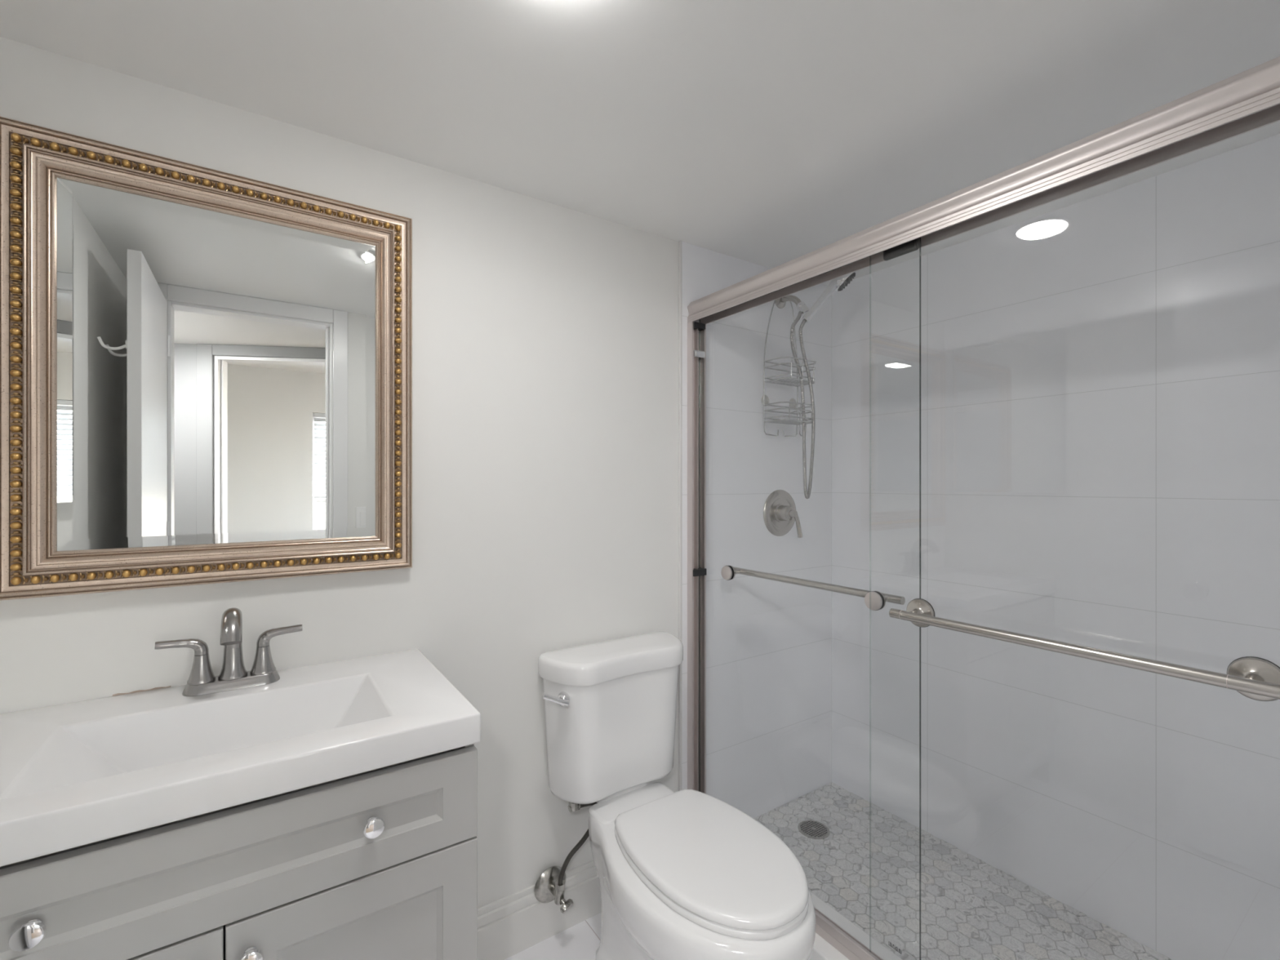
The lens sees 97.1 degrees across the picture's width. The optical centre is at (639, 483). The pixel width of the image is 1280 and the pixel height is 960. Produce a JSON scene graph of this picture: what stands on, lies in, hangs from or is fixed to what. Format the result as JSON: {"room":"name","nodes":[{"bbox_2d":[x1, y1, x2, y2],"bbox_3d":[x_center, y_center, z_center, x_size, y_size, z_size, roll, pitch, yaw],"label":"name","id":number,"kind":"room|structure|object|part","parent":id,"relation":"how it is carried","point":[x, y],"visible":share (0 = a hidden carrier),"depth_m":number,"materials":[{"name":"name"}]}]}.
{"room":"bathroom","nodes":[
{"label":"bathroom","id":0,"kind":"room"},
{"bbox_2d":[0,36,831,908],"bbox_3d":[-0.229,0.140,1.695,2.578,2.500,0.108,0,0,-34],"label":"wall","id":1,"kind":"structure","parent":0,"point":[545,334],"depth_m":1.58,"materials":[{"name":"paint"}]},
{"bbox_2d":[0,115,412,600],"bbox_3d":[-0.854,-0.221,1.195,0.706,0.859,0.035,0,0,-34],"label":"framed mirror","id":2,"kind":"object","parent":1,"relation":"attached to","point":[206,374],"visible":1,"depth_m":1.15,"materials":[{"name":"beige wood"}]},
{"bbox_2d":[57,177,375,551],"bbox_3d":[-0.861,-0.221,1.204,0.548,0.701,0.009,0,0,-34],"label":"mirror glass","id":3,"kind":"object","parent":2,"relation":"attached to","point":[216,359],"depth_m":1.17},
{"bbox_2d":[477,859,601,959],"bbox_3d":[-0.209,1.211,1.644,0.822,0.158,0.015,0,0,-34],"label":"baseboard","id":4,"kind":"structure","parent":1,"relation":"attached to","point":[512,924],"depth_m":1.57,"materials":[{"name":"wood"}]},
{"bbox_2d":[533,801,597,913],"bbox_3d":[-0.197,1.030,1.588,0.174,0.319,0.094,0,0,-34],"label":"supply valve","id":5,"kind":"object","parent":1,"relation":"attached to","point":[549,886],"visible":0.71,"depth_m":1.58,"materials":[{"name":"silver metal"}]},
{"bbox_3d":[-0.202,1.158,1.548,0.042,0.028,0.034,0,0,-34],"label":"valve handle","id":6,"kind":"part","parent":5,"relation":"part of","materials":[{"name":"silver metal"}]},
{"bbox_2d":[678,240,681,791],"bbox_3d":[0.134,0.243,1.878,0.008,2.094,0.012,0,0,-34],"label":"trim","id":7,"kind":"structure","parent":1,"relation":"attached to","point":[679,242],"depth_m":1.87,"materials":[{"name":"grey metal"}]},
{"bbox_2d":[763,489,802,537],"bbox_3d":[0.552,0.114,2.108,0.176,0.178,0.083,0,0,-34],"label":"shower valve","id":8,"kind":"object","parent":1,"relation":"attached to","point":[780,513],"visible":1,"depth_m":2.11,"materials":[{"name":"silver metal"}]},
{"bbox_3d":[0.584,0.153,2.093,0.043,0.099,0.018,0,0,-24],"label":"lever","id":9,"kind":"part","parent":8,"relation":"part of","materials":[{"name":"silver metal"}]},
{"bbox_2d":[774,271,856,498],"bbox_3d":[0.640,-0.355,2.072,0.271,0.827,0.172,0,0,1],"label":"shower","id":10,"kind":"object","parent":1,"relation":"attached to","point":[837,284],"visible":0.98,"depth_m":2.04,"materials":[{"name":"silver metal"}]},
{"bbox_2d":[760,299,816,436],"bbox_3d":[0.560,-0.444,2.088,0.199,0.540,0.124,0,0,-34],"label":"shower caddy","id":11,"kind":"object","parent":10,"relation":"hanging from","point":[765,399],"visible":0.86,"depth_m":2.08,"materials":[{"name":"silver metal"}]},
{"bbox_2d":[760,395,768,404],"bbox_3d":[0.469,-0.307,2.093,0.042,0.042,0.014,0,0,-34],"label":"cup","id":12,"kind":"object","parent":11,"relation":"on","point":[765,399],"depth_m":2.09,"materials":[{"name":"rubber"}]},
{"bbox_2d":[764,401,813,425],"bbox_3d":[0.556,-0.256,2.081,0.185,0.067,0.097,0,0,-34],"label":"basket","id":13,"kind":"object","parent":11,"relation":"on","point":[793,406],"depth_m":2.07,"materials":[{"name":"silver metal"}]},
{"bbox_2d":[764,356,816,386],"bbox_3d":[0.559,-0.408,2.077,0.185,0.078,0.107,0,0,-34],"label":"basket","id":14,"kind":"object","parent":11,"relation":"on","point":[791,382],"depth_m":2.06,"materials":[{"name":"silver metal"}]},
{"bbox_2d":[789,398,796,407],"bbox_3d":[0.595,-0.307,2.178,0.042,0.042,0.014,0,0,-34],"label":"cup","id":15,"kind":"object","parent":11,"relation":"on","point":[792,405],"depth_m":2.17,"materials":[{"name":"rubber"}]},
{"bbox_3d":[0.562,-0.668,2.094,0.025,0.069,0.110,0,0,-34],"label":"shower arm","id":16,"kind":"part","parent":10,"relation":"part of","materials":[{"name":"silver metal"}]},
{"bbox_3d":[0.638,-0.641,2.018,0.124,0.143,0.030,0,0,-8],"label":"handle","id":17,"kind":"part","parent":10,"relation":"part of","materials":[{"name":"silver metal"}]},
{"bbox_3d":[0.743,-0.722,2.029,0.073,0.056,0.069,0,0,-34],"label":"nozzle plate","id":18,"kind":"part","parent":10,"relation":"part of","materials":[{"name":"grey metal"}]},
{"bbox_2d":[687,56,1279,959],"bbox_3d":[0.599,0.275,1.292,0.061,1.764,1.486,0,0,-34],"label":"shower door frame","id":19,"kind":"object","parent":1,"relation":"attached to","point":[1248,100],"visible":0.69,"depth_m":1.22,"materials":[{"name":"silver metal"}]},
{"bbox_2d":[698,237,920,959],"bbox_3d":[0.438,0.295,1.605,0.077,1.710,0.767,0,0,-34],"label":"sliding shower door","id":20,"kind":"structure","parent":19,"relation":"attached to","point":[873,600],"depth_m":1.38,"materials":[{"name":"clear glass"}]},
{"bbox_3d":[0.599,-0.571,1.292,0.061,0.072,1.486,0,0,-34],"label":"header rail","id":21,"kind":"part","parent":19,"relation":"part of","materials":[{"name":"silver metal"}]},
{"bbox_2d":[888,598,1279,954],"bbox_3d":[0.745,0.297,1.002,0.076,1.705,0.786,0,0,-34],"label":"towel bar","id":22,"kind":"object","parent":19,"relation":"attached to","point":[1257,678],"depth_m":0.89,"materials":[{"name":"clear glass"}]},
{"bbox_2d":[505,912,601,959],"bbox_3d":[-0.108,1.340,0.812,1.590,0.100,1.507,0,0,-34],"label":"floor","id":23,"kind":"structure","parent":0,"point":[580,941],"depth_m":1.57,"materials":[{"name":"white tile"}]},
{"bbox_2d":[0,743,477,959],"bbox_3d":[-0.722,0.880,0.994,0.740,0.820,0.488,0,0,-34],"label":"vanity cabinet","id":24,"kind":"object","parent":23,"relation":"on","point":[380,864],"visible":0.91,"depth_m":0.86,"materials":[{"name":"grey wood"}]},
{"bbox_3d":[-0.757,0.557,0.701,0.033,0.033,0.026,0,0,-34],"label":"knob","id":25,"kind":"part","parent":24,"relation":"part of","materials":[{"name":"silver metal"}]},
{"bbox_3d":[-0.759,0.907,0.718,0.369,0.530,0.020,0,0,-34],"label":"door","id":26,"kind":"part","parent":24,"relation":"part of","materials":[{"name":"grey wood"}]},
{"bbox_2d":[0,648,480,866],"bbox_3d":[-0.732,0.463,1.009,0.750,0.098,0.482,0,0,-34],"label":"sink","id":27,"kind":"object","parent":24,"relation":"in","point":[81,773],"visible":0.98,"depth_m":0.96,"materials":[{"name":"white ceramic"}]},
{"bbox_2d":[111,685,170,696],"bbox_3d":[-0.990,0.412,1.123,0.088,0.003,0.003,0,0,-34],"label":"caulk stain","id":28,"kind":"object","parent":27,"relation":"attached to","point":[139,691],"visible":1,"depth_m":1.12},
{"bbox_2d":[154,607,302,697],"bbox_3d":[-0.806,0.330,1.117,0.244,0.168,0.143,0,0,-34],"label":"faucet","id":29,"kind":"object","parent":27,"relation":"on","point":[233,675],"visible":1,"depth_m":1.13,"materials":[{"name":"silver metal"}]},
{"bbox_3d":[-0.896,0.322,1.106,0.082,0.036,0.023,0,0,-37],"label":"handle lever","id":30,"kind":"part","parent":29,"relation":"part of","materials":[{"name":"silver metal"}]},
{"bbox_3d":[-0.873,0.367,1.124,0.046,0.054,0.046,0,0,-34],"label":"handle post","id":31,"kind":"part","parent":29,"relation":"part of","materials":[{"name":"silver metal"}]},
{"bbox_3d":[-0.830,0.404,1.153,0.162,0.020,0.057,0,0,-34],"label":"plate","id":32,"kind":"part","parent":29,"relation":"part of","materials":[{"name":"silver metal"}]},
{"bbox_3d":[-0.802,0.290,1.112,0.034,0.088,0.130,0,0,-34],"label":"spout","id":33,"kind":"part","parent":29,"relation":"part of","materials":[{"name":"silver metal"}]},
{"bbox_3d":[-0.830,0.364,1.153,0.050,0.060,0.050,0,0,-34],"label":"spout post","id":34,"kind":"part","parent":29,"relation":"part of","materials":[{"name":"silver metal"}]},
{"bbox_3d":[-0.788,0.367,1.181,0.046,0.054,0.046,0,0,-34],"label":"handle post","id":35,"kind":"part","parent":29,"relation":"part of","materials":[{"name":"silver metal"}]},
{"bbox_3d":[-0.763,0.322,1.196,0.082,0.036,0.023,0,0,-31],"label":"handle lever","id":36,"kind":"part","parent":29,"relation":"part of","materials":[{"name":"silver metal"}]},
{"bbox_3d":[-0.566,0.690,0.821,0.033,0.033,0.026,0,0,-34],"label":"knob","id":37,"kind":"part","parent":24,"relation":"part of","materials":[{"name":"silver metal"}]},
{"bbox_3d":[-0.451,0.907,0.926,0.368,0.530,0.020,0,0,-34],"label":"door","id":38,"kind":"part","parent":24,"relation":"part of","materials":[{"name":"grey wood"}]},
{"bbox_3d":[-0.434,0.557,0.920,0.033,0.033,0.026,0,0,-34],"label":"knob","id":39,"kind":"part","parent":24,"relation":"part of","materials":[{"name":"silver metal"}]},
{"bbox_2d":[537,631,815,959],"bbox_3d":[0.082,0.882,1.391,0.491,0.815,0.740,0,0,-34],"label":"toilet","id":40,"kind":"object","parent":23,"relation":"on","point":[684,874],"visible":1,"depth_m":1.42,"materials":[{"name":"white ceramic"}]},
{"bbox_3d":[-0.218,0.563,1.475,0.087,0.049,0.048,0,0,-34],"label":"flush lever","id":41,"kind":"part","parent":40,"relation":"part of","materials":[{"name":"silver metal"}]},
{"bbox_3d":[-0.059,0.504,1.634,0.454,0.058,0.179,0,0,-34],"label":"tank lid","id":42,"kind":"part","parent":40,"relation":"part of","materials":[{"name":"white ceramic"}]},
{"bbox_3d":[-0.060,0.699,1.635,0.432,0.342,0.160,0,0,-34],"label":"tank","id":43,"kind":"part","parent":40,"relation":"part of","materials":[{"name":"white ceramic"}]},
{"bbox_3d":[0.167,0.879,1.318,0.339,0.016,0.483,0,0,-34],"label":"seat","id":44,"kind":"part","parent":40,"relation":"part of","materials":[{"name":"white plastic"}]},
{"bbox_3d":[0.167,0.857,1.318,0.338,0.026,0.483,0,0,-34],"label":"seat lid","id":45,"kind":"part","parent":40,"relation":"part of","materials":[{"name":"white plastic"}]},
{"bbox_2d":[808,891,902,959],"bbox_3d":[0.605,1.234,1.289,0.154,0.152,1.499,0,0,-34],"label":"shower curb","id":46,"kind":"object","parent":23,"relation":"on","point":[822,949],"depth_m":1.42,"materials":[{"name":"stone"}]},
{"bbox_2d":[0,0,1279,285],"bbox_3d":[0.218,-0.854,1.033,2.378,0.100,1.507,0,0,-34],"label":"ceiling","id":47,"kind":"structure","parent":0,"point":[771,134],"depth_m":1.13,"materials":[{"name":"paint"}]},
{"bbox_2d":[753,782,1170,959],"bbox_3d":[0.937,1.307,1.514,0.648,0.166,1.499,0,0,-34],"label":"floor","id":48,"kind":"structure","parent":0,"point":[1099,947],"depth_m":1.68,"materials":[{"name":"grey tile"}]},
{"bbox_2d":[797,820,830,839],"bbox_3d":[0.614,1.224,1.996,0.109,0.006,0.109,0,0,-34],"label":"shower drain","id":49,"kind":"object","parent":48,"relation":"on","point":[813,829],"visible":1,"depth_m":1.99,"materials":[{"name":"silver metal"}]},
{"bbox_2d":[831,133,1279,959],"bbox_3d":[1.273,0.140,1.685,0.100,2.500,1.607,0,0,-34],"label":"wall","id":50,"kind":"structure","parent":0,"point":[1100,375],"depth_m":1.61,"materials":[{"name":"tile"}]}
]}

